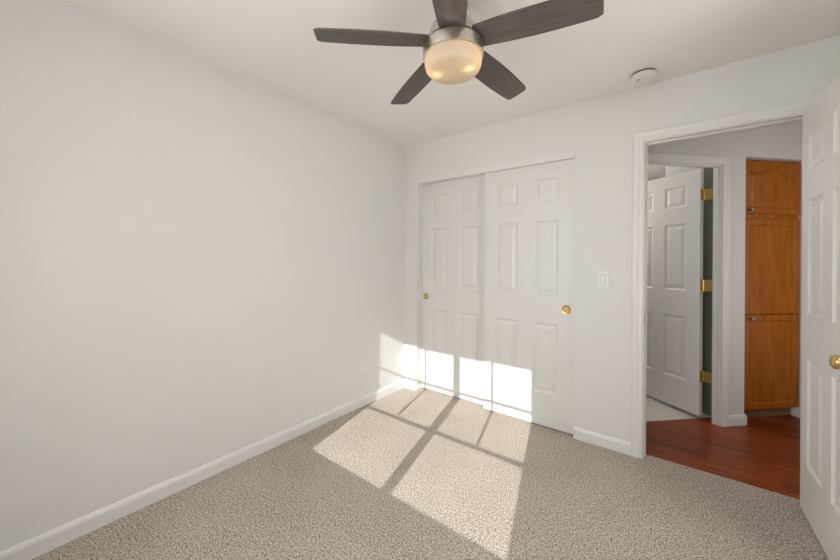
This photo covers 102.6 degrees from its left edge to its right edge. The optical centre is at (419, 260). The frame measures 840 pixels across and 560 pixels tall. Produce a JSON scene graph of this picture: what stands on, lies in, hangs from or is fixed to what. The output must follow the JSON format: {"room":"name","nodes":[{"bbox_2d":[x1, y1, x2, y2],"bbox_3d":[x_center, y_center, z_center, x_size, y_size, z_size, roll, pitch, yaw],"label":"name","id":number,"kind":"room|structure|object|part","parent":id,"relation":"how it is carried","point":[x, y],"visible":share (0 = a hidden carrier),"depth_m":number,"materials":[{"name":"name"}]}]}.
{"room":"empty bedroom","nodes":[
{"label":"empty bedroom","id":0,"kind":"room"},
{"bbox_2d":[0,0,405,551],"bbox_3d":[-0.919,0.086,2.511,0.120,2.500,3.820,0,0,37],"label":"wall","id":1,"kind":"structure","parent":0,"point":[201,260],"depth_m":1.79,"materials":[{"name":"paint"}]},
{"bbox_2d":[0,379,404,559],"bbox_3d":[-1.046,1.234,2.244,0.013,0.083,2.950,0,0,37],"label":"baseboard","id":2,"kind":"structure","parent":1,"relation":"attached to","point":[34,547],"depth_m":1.81,"materials":[{"name":"paint"}]},
{"bbox_2d":[359,358,364,372],"bbox_3d":[-0.507,0.921,2.956,0.009,0.118,0.072,0,0,37],"label":"wall outlet","id":3,"kind":"object","parent":1,"relation":"attached to","point":[361,361],"visible":1,"depth_m":2.95,"materials":[{"name":"white plastic"}]},
{"bbox_2d":[31,387,828,559],"bbox_3d":[1.348,1.322,2.311,3.750,0.060,5.950,0,0,37],"label":"floor","id":4,"kind":"structure","parent":0,"point":[422,473],"depth_m":1.82,"materials":[{"name":"carpet"}]},
{"bbox_2d":[744,160,799,417],"bbox_3d":[2.839,0.239,2.978,0.588,2.126,0.520,0,0,-8],"label":"pantry cabinet","id":5,"kind":"object","parent":4,"relation":"on","point":[772,206],"visible":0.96,"depth_m":2.76,"materials":[{"name":"brown wood"}]},
{"bbox_3d":[2.880,0.826,2.760,0.433,0.666,0.001,0,0,-8],"label":"panel","id":6,"kind":"part","parent":5,"relation":"part of","materials":[{"name":"brown wood"}]},
{"bbox_3d":[2.879,0.826,2.761,0.536,0.769,0.019,0,0,-8],"label":"door","id":7,"kind":"part","parent":5,"relation":"part of","materials":[{"name":"brown wood"}]},
{"bbox_3d":[2.885,0.049,2.760,0.433,0.669,0.001,0,0,-8],"label":"panel","id":8,"kind":"part","parent":5,"relation":"part of","materials":[{"name":"brown wood"}]},
{"bbox_3d":[2.867,0.195,2.778,0.588,2.038,0.018,0,0,-8],"label":"frame","id":9,"kind":"part","parent":5,"relation":"part of","materials":[{"name":"brown wood"}]},
{"bbox_3d":[2.890,-0.602,2.757,0.433,0.334,0.007,0,0,-8],"label":"panel","id":10,"kind":"part","parent":5,"relation":"part of","materials":[{"name":"brown wood"}]},
{"bbox_3d":[2.885,0.049,2.761,0.536,0.772,0.019,0,0,-8],"label":"door","id":11,"kind":"part","parent":5,"relation":"part of","materials":[{"name":"brown wood"}]},
{"bbox_3d":[2.889,-0.597,2.761,0.536,0.427,0.019,0,0,-8],"label":"door","id":12,"kind":"part","parent":5,"relation":"part of","materials":[{"name":"brown wood"}]},
{"bbox_2d":[65,0,839,177],"bbox_3d":[1.363,-1.198,2.282,4.020,0.100,6.200,0,0,37],"label":"ceiling","id":13,"kind":"structure","parent":0,"point":[274,45],"depth_m":1.82,"materials":[{"name":"paint"}]},
{"bbox_2d":[313,0,603,104],"bbox_3d":[0.164,-0.970,1.418,1.074,0.373,1.063,-1,0,37],"label":"ceiling fan","id":14,"kind":"object","parent":13,"relation":"hanging from","point":[453,50],"visible":1,"depth_m":1.32,"materials":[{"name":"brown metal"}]},
{"bbox_3d":[-0.185,-0.895,1.351,0.459,0.033,0.125,-3,0,-10],"label":"blade","id":15,"kind":"part","parent":14,"relation":"part of","materials":[{"name":"brown wood"}]},
{"bbox_3d":[-0.015,-0.897,1.696,0.125,0.033,0.459,-1,-3,-28],"label":"blade","id":16,"kind":"part","parent":14,"relation":"part of","materials":[{"name":"brown wood"}]},
{"bbox_3d":[0.090,-0.898,1.083,0.125,0.033,0.459,-1,3,8],"label":"blade","id":17,"kind":"part","parent":14,"relation":"part of","materials":[{"name":"brown wood"}]},
{"bbox_3d":[0.138,-0.817,1.407,0.239,0.067,0.239,-1,0,37],"label":"lamp shade","id":18,"kind":"part","parent":14,"relation":"part of","materials":[{"name":"white glass"}]},
{"bbox_3d":[0.366,-0.901,1.641,0.125,0.033,0.459,-1,-3,44],"label":"blade","id":19,"kind":"part","parent":14,"relation":"part of","materials":[{"name":"brown wood"}]},
{"bbox_3d":[0.431,-0.902,1.262,0.459,0.033,0.125,2,1,26],"label":"blade","id":20,"kind":"part","parent":14,"relation":"part of","materials":[{"name":"brown wood"}]},
{"bbox_2d":[630,68,656,83],"bbox_3d":[1.371,-1.128,2.062,0.138,0.040,0.138,0,0,37],"label":"smoke detector","id":21,"kind":"object","parent":13,"relation":"attached to","point":[645,75],"visible":1,"depth_m":2.03,"materials":[{"name":"white plastic"}]},
{"bbox_2d":[404,35,839,441],"bbox_3d":[1.364,0.102,2.346,3.720,2.500,0.115,0,0,37],"label":"wall","id":22,"kind":"structure","parent":0,"point":[600,130],"depth_m":2.34,"materials":[{"name":"paint"}]},
{"bbox_2d":[421,175,484,404],"bbox_3d":[0.320,0.257,3.179,0.730,2.036,0.040,0,0,37],"label":"door","id":23,"kind":"structure","parent":22,"relation":"in","point":[453,222],"depth_m":3.16,"materials":[{"name":"paint"}]},
{"bbox_2d":[417,150,574,183],"bbox_3d":[0.555,-0.785,2.894,1.450,0.056,0.019,0,0,37],"label":"trim","id":24,"kind":"structure","parent":22,"relation":"attached to","point":[566,155],"depth_m":2.79,"materials":[{"name":"paint"}]},
{"bbox_2d":[404,379,630,455],"bbox_3d":[1.016,1.248,2.523,2.937,0.083,0.013,0,0,37],"label":"baseboard","id":25,"kind":"structure","parent":22,"relation":"attached to","point":[594,438],"depth_m":2.34,"materials":[{"name":"paint"}]},
{"bbox_2d":[483,158,574,433],"bbox_3d":[0.855,0.261,2.706,0.727,2.036,0.040,0,0,37],"label":"door","id":26,"kind":"structure","parent":22,"relation":"in","point":[530,210],"depth_m":2.67,"materials":[{"name":"paint"}]},
{"bbox_3d":[1.090,0.365,2.507,0.066,0.066,0.007,0,0,37],"label":"finger pull","id":27,"kind":"part","parent":26,"relation":"part of","materials":[{"name":"gold metal"}]},
{"bbox_2d":[597,271,608,287],"bbox_3d":[1.271,0.130,2.337,0.074,0.118,0.012,0,0,37],"label":"light switch","id":28,"kind":"object","parent":22,"relation":"attached to","point":[602,276],"visible":1,"depth_m":2.33,"materials":[{"name":"white plastic"}]},
{"bbox_2d":[631,99,816,458],"bbox_3d":[1.793,0.227,2.021,0.865,2.136,0.149,0,0,37],"label":"door frame","id":29,"kind":"structure","parent":22,"relation":"attached to","point":[793,112],"depth_m":2.20,"materials":[{"name":"paint"}]},
{"bbox_2d":[800,74,839,559],"bbox_3d":[1.799,0.260,1.464,0.176,2.047,0.752,0,0,37],"label":"door","id":30,"kind":"structure","parent":22,"relation":"in","point":[820,258],"depth_m":1.53,"materials":[{"name":"paint"}]},
{"bbox_3d":[1.564,0.376,1.239,0.070,0.062,0.062,0,0,37],"label":"knob","id":31,"kind":"part","parent":30,"relation":"part of","materials":[{"name":"gold metal"}]},
{"bbox_2d":[665,166,712,416],"bbox_3d":[2.425,0.109,2.994,0.018,2.500,0.554,0,0,-8],"label":"wall","id":32,"kind":"structure","parent":0,"point":[708,172],"depth_m":2.85,"materials":[{"name":"green paint"}]},
{"bbox_2d":[648,121,801,414],"bbox_3d":[2.681,0.111,2.996,2.610,2.500,0.620,0,0,-8],"label":"wall","id":33,"kind":"structure","parent":0,"point":[782,142],"depth_m":2.66,"materials":[{"name":"paint"}]},
{"bbox_2d":[646,168,712,415],"bbox_3d":[2.228,0.257,3.071,0.053,2.030,0.779,0,0,-16],"label":"door","id":34,"kind":"structure","parent":33,"relation":"in","point":[676,285],"depth_m":2.93,"materials":[{"name":"paint"}]},
{"bbox_2d":[648,152,730,426],"bbox_3d":[2.000,0.238,2.613,0.852,2.116,0.082,0,0,-8],"label":"door frame","id":35,"kind":"structure","parent":33,"relation":"attached to","point":[721,165],"depth_m":2.63,"materials":[{"name":"paint"}]},
{"bbox_2d":[729,407,799,426],"bbox_3d":[3.208,1.263,2.800,1.604,0.083,0.111,0,0,-8],"label":"baseboard","id":36,"kind":"structure","parent":33,"relation":"attached to","point":[741,419],"depth_m":2.65,"materials":[{"name":"paint"}]}
]}

